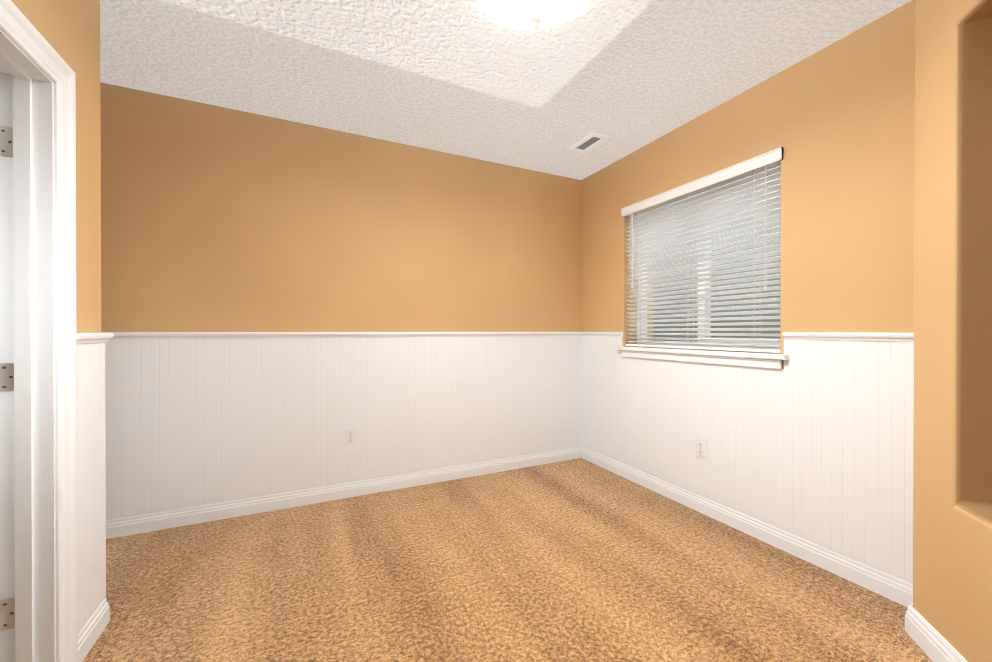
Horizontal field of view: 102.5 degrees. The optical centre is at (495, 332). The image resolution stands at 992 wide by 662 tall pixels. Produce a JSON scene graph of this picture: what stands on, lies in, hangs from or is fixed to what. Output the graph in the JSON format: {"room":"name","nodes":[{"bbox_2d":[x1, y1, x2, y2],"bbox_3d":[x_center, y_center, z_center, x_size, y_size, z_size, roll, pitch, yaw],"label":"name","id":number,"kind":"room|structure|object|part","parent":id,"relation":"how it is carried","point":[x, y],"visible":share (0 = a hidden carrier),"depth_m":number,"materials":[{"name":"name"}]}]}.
{"room":"empty room","nodes":[
{"label":"empty room","id":0,"kind":"room"},
{"bbox_2d":[11,0,100,332],"bbox_3d":[-1.034,-0.117,0.298,0.124,2.621,2.862,0,0,-26],"label":"wall","id":1,"kind":"structure","parent":0,"point":[69,31],"depth_m":1.49,"materials":[{"name":"orange paint"}]},
{"bbox_2d":[0,0,77,661],"bbox_3d":[-1.317,0.143,0.886,0.173,2.097,1.050,0,0,-26],"label":"door frame","id":2,"kind":"structure","parent":1,"relation":"attached to","point":[27,493],"depth_m":1.29,"materials":[{"name":"white wood"}]},
{"bbox_2d":[0,126,14,630],"bbox_3d":[-1.546,0.142,1.250,0.054,1.595,0.013,0,0,-26],"label":"door jamb hinges","id":3,"kind":"object","parent":2,"relation":"attached to","point":[7,613],"visible":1,"depth_m":1.25,"materials":[{"name":"silver metal"}]},
{"bbox_2d":[78,598,109,637],"bbox_3d":[-2.002,1.135,1.434,0.919,0.108,0.017,0,0,-26],"label":"baseboard","id":4,"kind":"structure","parent":1,"relation":"attached to","point":[100,618],"depth_m":1.55,"materials":[{"name":"white wood"}]},
{"bbox_2d":[77,339,112,611],"bbox_3d":[-2.004,0.558,1.427,0.910,1.048,0.009,0,0,-26],"label":"wainscoting","id":5,"kind":"structure","parent":1,"relation":"attached to","point":[94,360],"depth_m":1.54,"materials":[{"name":"white wood"}]},
{"bbox_2d":[77,332,120,343],"bbox_3d":[-1.999,0.021,1.438,0.931,0.039,0.029,0,0,-26],"label":"wainscoting","id":6,"kind":"structure","parent":1,"relation":"attached to","point":[83,338],"depth_m":1.53,"materials":[{"name":"white wood"}]},
{"bbox_2d":[100,82,580,331],"bbox_3d":[-1.181,-0.126,2.884,5.000,2.621,0.130,0,0,-26],"label":"wall","id":7,"kind":"structure","parent":0,"point":[214,218],"depth_m":2.76,"materials":[{"name":"orange paint"}]},
{"bbox_2d":[106,446,581,538],"bbox_3d":[-0.994,1.130,2.897,4.007,0.108,0.017,0,0,-26],"label":"baseboard","id":8,"kind":"structure","parent":7,"relation":"attached to","point":[136,524],"depth_m":2.77,"materials":[{"name":"white wood"}]},
{"bbox_2d":[113,336,580,518],"bbox_3d":[-0.995,0.552,2.899,4.007,1.048,0.009,0,0,-26],"label":"wainscoting","id":9,"kind":"structure","parent":7,"relation":"attached to","point":[197,421],"depth_m":2.78,"materials":[{"name":"white wood"}]},
{"bbox_2d":[345,428,355,445],"bbox_3d":[-1.046,0.752,2.865,0.078,0.125,0.009,0,0,-26],"label":"electrical outlet","id":10,"kind":"object","parent":7,"relation":"attached to","point":[350,436],"visible":1,"depth_m":2.86,"materials":[{"name":"white plastic"}]},
{"bbox_2d":[121,332,580,338],"bbox_3d":[-0.991,0.016,2.888,4.007,0.039,0.029,0,0,-26],"label":"wainscoting","id":11,"kind":"structure","parent":7,"relation":"attached to","point":[124,335],"depth_m":2.76,"materials":[{"name":"white wood"}]},
{"bbox_2d":[159,0,653,108],"bbox_3d":[-0.045,-1.397,0.735,2.041,0.064,2.797,0,0,-26],"label":"ceiling","id":12,"kind":"structure","parent":0,"point":[478,45],"depth_m":1.83,"materials":[{"name":"white paint"}]},
{"bbox_3d":[0.155,-1.355,1.539,0.324,0.024,0.324,0,0,-26],"label":"pan","id":13,"kind":"object","parent":12,"relation":"attached to","visible":0},
{"bbox_2d":[483,0,584,28],"bbox_3d":[0.155,-1.278,1.539,0.443,0.140,0.443,0,0,-26],"label":"ceiling light","id":14,"kind":"object","parent":13,"relation":"attached to","point":[521,13],"visible":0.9,"depth_m":1.55,"materials":[{"name":"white glass"}]},
{"bbox_2d":[531,17,540,30],"bbox_3d":[0.155,-1.257,1.539,0.037,0.177,0.037,0,0,-26],"label":"finial","id":15,"kind":"object","parent":13,"relation":"attached to","point":[535,21],"visible":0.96,"depth_m":1.53,"materials":[{"name":"white"}]},
{"bbox_2d":[100,0,911,179],"bbox_3d":[-0.337,-1.496,1.128,5.000,0.130,4.018,0,0,-26],"label":"ceiling","id":16,"kind":"structure","parent":0,"point":[653,70],"depth_m":2.24,"materials":[{"name":"white paint"}]},
{"bbox_2d":[569,132,608,152],"bbox_3d":[0.700,-1.434,3.019,0.157,0.008,0.292,0,0,-26],"label":"ceiling vent","id":17,"kind":"object","parent":16,"relation":"in","point":[589,142],"visible":1,"depth_m":3.00,"materials":[{"name":"grey metal"}]},
{"bbox_2d":[83,458,932,661],"bbox_3d":[-0.337,1.223,1.137,5.000,0.065,4.018,0,0,-26],"label":"floor","id":18,"kind":"structure","parent":0,"point":[578,560],"depth_m":1.86,"materials":[{"name":"carpet"}]},
{"bbox_2d":[581,0,914,368],"bbox_3d":[1.462,-0.126,2.785,0.324,2.621,2.344,0,0,-26],"label":"wall","id":19,"kind":"structure","parent":0,"point":[836,120],"depth_m":2.02,"materials":[{"name":"orange paint"}]},
{"bbox_2d":[581,332,622,336],"bbox_3d":[0.922,0.013,3.501,0.029,0.039,0.509,0,0,-26],"label":"wainscoting","id":20,"kind":"structure","parent":19,"relation":"attached to","point":[615,334],"depth_m":3.46,"materials":[{"name":"white wood"}]},
{"bbox_2d":[695,438,706,459],"bbox_3d":[1.348,0.764,2.623,0.009,0.125,0.078,0,0,-26],"label":"electrical outlet","id":21,"kind":"object","parent":19,"relation":"attached to","point":[700,447],"visible":1,"depth_m":2.62,"materials":[{"name":"white plastic"}]},
{"bbox_2d":[621,147,782,352],"bbox_3d":[1.393,-0.449,2.769,0.225,1.130,1.214,0,0,-26],"label":"window blind","id":22,"kind":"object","parent":19,"relation":"in","point":[705,203],"depth_m":2.62,"materials":[{"name":"white plastic"}]},
{"bbox_3d":[1.463,-0.446,2.803,0.004,1.026,1.091,0,0,-26],"label":"glass","id":23,"kind":"part","parent":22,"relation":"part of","materials":[{"name":"clear glass"}]},
{"bbox_2d":[617,346,788,368],"bbox_3d":[1.337,0.158,2.737,0.160,0.084,1.271,0,0,-26],"label":"window sill","id":24,"kind":"structure","parent":19,"relation":"attached to","point":[756,360],"depth_m":2.54,"materials":[{"name":"white wood"}]},
{"bbox_2d":[581,336,913,583],"bbox_3d":[1.321,0.553,2.698,0.009,1.048,2.305,0,0,-26],"label":"wainscoting","id":25,"kind":"structure","parent":19,"relation":"attached to","point":[812,441],"depth_m":2.15,"materials":[{"name":"white wood"}]},
{"bbox_2d":[582,447,912,598],"bbox_3d":[1.317,1.131,2.698,0.017,0.108,2.305,0,0,-26],"label":"baseboard","id":26,"kind":"structure","parent":19,"relation":"attached to","point":[884,584],"depth_m":2.23,"materials":[{"name":"white wood"}]},
{"bbox_2d":[782,332,913,341],"bbox_3d":[1.689,0.019,1.910,0.029,0.039,0.568,0,0,-26],"label":"wainscoting","id":27,"kind":"structure","parent":19,"relation":"attached to","point":[845,336],"depth_m":1.90,"materials":[{"name":"white wood"}]},
{"bbox_2d":[913,0,991,661],"bbox_3d":[1.758,-0.119,0.842,1.478,2.621,1.415,0,0,-26],"label":"wall","id":28,"kind":"structure","parent":0,"point":[952,522],"depth_m":1.37,"materials":[{"name":"orange paint"}]},
{"bbox_2d":[890,586,967,661],"bbox_3d":[1.501,1.137,0.987,1.080,0.108,0.972,0,0,-26],"label":"baseboard","id":29,"kind":"structure","parent":28,"relation":"attached to","point":[930,640],"depth_m":1.48,"materials":[{"name":"white wood"}]},
{"label":"outside","id":30,"kind":"structure","parent":0,"visible":0},
{"bbox_2d":[653,202,780,341],"bbox_3d":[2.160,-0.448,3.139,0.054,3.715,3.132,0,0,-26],"label":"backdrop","id":31,"kind":"structure","parent":30,"point":[742,326],"depth_m":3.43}
]}

